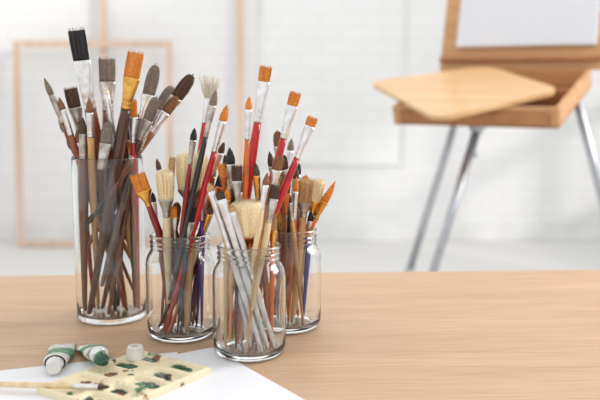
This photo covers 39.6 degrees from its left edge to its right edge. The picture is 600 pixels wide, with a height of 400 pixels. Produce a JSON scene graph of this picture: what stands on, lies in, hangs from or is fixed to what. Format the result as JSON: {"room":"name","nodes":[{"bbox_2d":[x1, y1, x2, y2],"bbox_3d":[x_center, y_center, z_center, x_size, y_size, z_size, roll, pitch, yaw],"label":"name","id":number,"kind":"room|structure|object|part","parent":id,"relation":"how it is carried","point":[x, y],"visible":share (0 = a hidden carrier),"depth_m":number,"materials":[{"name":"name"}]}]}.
{"room":"art studio","nodes":[
{"label":"art studio","id":0,"kind":"room"},
{"bbox_2d":[0,0,599,222],"bbox_3d":[0.000,-1.426,5.200,7.200,3.400,0.100,0,8,0],"label":"wall","id":1,"kind":"structure","parent":0,"point":[332,53],"depth_m":5.27,"materials":[{"name":"white paint"}]},
{"bbox_2d":[0,223,599,240],"bbox_3d":[0.000,0.206,5.374,6.600,0.120,0.020,0,8,0],"label":"baseboard","id":2,"kind":"structure","parent":1,"relation":"attached to","point":[31,231],"depth_m":5.36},
{"bbox_2d":[258,0,408,165],"bbox_3d":[0.205,-1.171,5.178,0.935,1.925,0.016,0,8,0],"label":"trim","id":3,"kind":"structure","parent":1,"relation":"attached to","point":[405,49],"depth_m":5.28,"materials":[{"name":"white paint"}]},
{"bbox_2d":[0,241,599,275],"bbox_3d":[0.000,0.898,1.342,7.200,0.100,8.400,0,8,0],"label":"floor","id":4,"kind":"structure","parent":0,"point":[336,256],"depth_m":4.88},
{"bbox_2d":[13,41,172,246],"bbox_3d":[-1.270,-0.343,5.139,0.970,1.262,0.132,0,8,0],"label":"frame","id":5,"kind":"object","parent":4,"relation":"on","point":[16,44],"visible":0.75,"depth_m":5.12,"materials":[{"name":"brown wood"}]},
{"bbox_2d":[99,0,243,243],"bbox_3d":[-0.790,-0.693,5.160,0.880,1.948,0.124,0,8,0],"label":"frame","id":6,"kind":"object","parent":4,"relation":"on","point":[102,3],"visible":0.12,"depth_m":5.14,"materials":[{"name":"brown wood"}]},
{"bbox_2d":[0,270,599,399],"bbox_3d":[-0.033,0.539,0.850,2.200,0.750,0.860,0,8,-2],"label":"wooden table","id":7,"kind":"object","parent":4,"relation":"on","point":[437,335],"visible":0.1,"depth_m":0.91,"materials":[{"name":"brown wood"}]},
{"bbox_2d":[43,344,76,374],"bbox_3d":[-0.242,0.153,0.836,0.028,0.016,0.094,-1,8,-10],"label":"paint tube","id":8,"kind":"object","parent":7,"relation":"on","point":[57,357],"visible":1,"depth_m":0.81,"materials":[{"name":"silver metal"}]},
{"bbox_2d":[0,352,177,388],"bbox_3d":[-0.235,0.179,0.720,0.297,0.001,0.210,-3,9,-19],"label":"paper sheet","id":9,"kind":"object","parent":7,"relation":"on","point":[39,373],"visible":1,"depth_m":0.80,"materials":[{"name":"white paper"}]},
{"bbox_2d":[75,344,109,365],"bbox_3d":[-0.205,0.150,0.833,0.028,0.022,0.094,-3,9,-23],"label":"paint tube","id":10,"kind":"object","parent":7,"relation":"on","point":[98,353],"visible":1,"depth_m":0.81,"materials":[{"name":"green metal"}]},
{"bbox_2d":[71,155,146,324],"bbox_3d":[-0.224,0.044,0.981,0.082,0.192,0.082,0,8,0],"label":"vase","id":11,"kind":"object","parent":7,"relation":"on","point":[108,214],"visible":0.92,"depth_m":0.95,"materials":[{"name":"clear glass"}]},
{"bbox_2d":[44,27,194,158],"bbox_3d":[-0.204,-0.032,0.969,0.163,0.331,0.072,0,8,0],"label":"paintbrushes","id":12,"kind":"object","parent":11,"relation":"in","point":[134,132],"visible":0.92,"depth_m":0.94,"materials":[{"name":"brown wood"}]},
{"bbox_2d":[0,347,303,399],"bbox_3d":[-0.158,0.180,0.711,0.297,0.001,0.210,-5,10,-33],"label":"paper sheet","id":13,"kind":"object","parent":7,"relation":"on","point":[228,379],"visible":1,"depth_m":0.76,"materials":[{"name":"white paper"}]},
{"bbox_2d":[37,344,210,399],"bbox_3d":[-0.161,0.161,0.773,0.095,0.019,0.128,6,10,34],"label":"palette","id":14,"kind":"object","parent":13,"relation":"on","point":[149,378],"depth_m":0.78,"materials":[{"name":"plastic"}]},
{"bbox_2d":[0,381,109,389],"bbox_3d":[-0.277,0.166,0.755,0.218,0.009,0.006,1,8,7],"label":"paintbrush","id":15,"kind":"object","parent":14,"relation":"on","point":[48,385],"visible":1,"depth_m":0.74,"materials":[{"name":"brown wood"}]},
{"bbox_3d":[-0.163,0.150,0.824,0.018,0.013,0.018,0,8,0],"label":"tube cap","id":16,"kind":"part","parent":14,"relation":"part of","materials":[{"name":"white plastic"}]},
{"bbox_2d":[146,228,214,342],"bbox_3d":[-0.131,0.092,0.915,0.075,0.114,0.075,0,8,0],"label":"glass jar","id":17,"kind":"object","parent":7,"relation":"on","point":[179,271],"visible":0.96,"depth_m":0.89,"materials":[{"name":"clear glass"}]},
{"bbox_2d":[129,75,228,237],"bbox_3d":[-0.128,0.004,0.900,0.106,0.277,0.065,0,8,0],"label":"paintbrushes","id":18,"kind":"object","parent":17,"relation":"in","point":[193,174],"visible":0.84,"depth_m":0.89,"materials":[{"name":"brown wood"}]},
{"bbox_2d":[212,239,285,361],"bbox_3d":[-0.052,0.101,0.855,0.075,0.114,0.075,5,10,32],"label":"glass jar","id":19,"kind":"object","parent":7,"relation":"on","point":[249,286],"visible":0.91,"depth_m":0.82,"materials":[{"name":"clear glass"}]},
{"bbox_2d":[207,65,317,249],"bbox_3d":[-0.037,0.007,0.846,0.111,0.287,0.068,0,8,0],"label":"paintbrushes","id":20,"kind":"object","parent":19,"relation":"in","point":[245,222],"visible":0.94,"depth_m":0.83,"materials":[{"name":"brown wood"}]},
{"bbox_2d":[276,227,320,333],"bbox_3d":[-0.013,0.088,0.947,0.075,0.114,0.075,-4,9,-24],"label":"glass jar","id":21,"kind":"object","parent":7,"relation":"on","point":[300,254],"visible":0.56,"depth_m":0.92,"materials":[{"name":"clear glass"}]},
{"bbox_2d":[267,130,335,232],"bbox_3d":[-0.009,0.029,0.946,0.075,0.216,0.071,-4,9,-24],"label":"paintbrushes","id":22,"kind":"object","parent":21,"relation":"in","point":[306,195],"visible":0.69,"depth_m":0.92,"materials":[{"name":"brown wood"}]},
{"bbox_2d":[373,0,599,271],"bbox_3d":[0.680,-0.213,2.530,0.978,1.752,0.848,0,8,0],"label":"easel","id":23,"kind":"object","parent":4,"relation":"on","point":[504,63],"visible":0.84,"depth_m":2.46,"materials":[{"name":"brown wood"}]},
{"bbox_3d":[0.437,-0.031,2.713,0.026,0.612,0.288,-4,9,-27],"label":"leg","id":24,"kind":"part","parent":23,"relation":"part of","materials":[{"name":"metal"}]},
{"bbox_3d":[0.411,0.063,2.308,0.259,0.580,0.026,-6,10,-36],"label":"leg","id":25,"kind":"part","parent":23,"relation":"part of","materials":[{"name":"metal"}]},
{"bbox_3d":[0.459,-0.220,2.236,0.414,0.034,0.010,5,24,30],"label":"drawer","id":26,"kind":"part","parent":23,"relation":"part of","materials":[{"name":"brown wood"}]},
{"bbox_3d":[0.507,-0.218,2.341,0.044,0.063,0.089,5,9,30],"label":"knob","id":27,"kind":"part","parent":23,"relation":"part of","materials":[{"name":"metal"}]},
{"bbox_3d":[0.701,-0.685,2.573,0.500,0.580,0.014,5,-5,30],"label":"lid panel","id":28,"kind":"part","parent":23,"relation":"part of","materials":[{"name":"brown wood"}]},
{"bbox_3d":[0.907,0.000,2.496,0.288,0.612,0.026,-5,10,-30],"label":"leg","id":29,"kind":"part","parent":23,"relation":"part of","materials":[{"name":"metal"}]}
]}

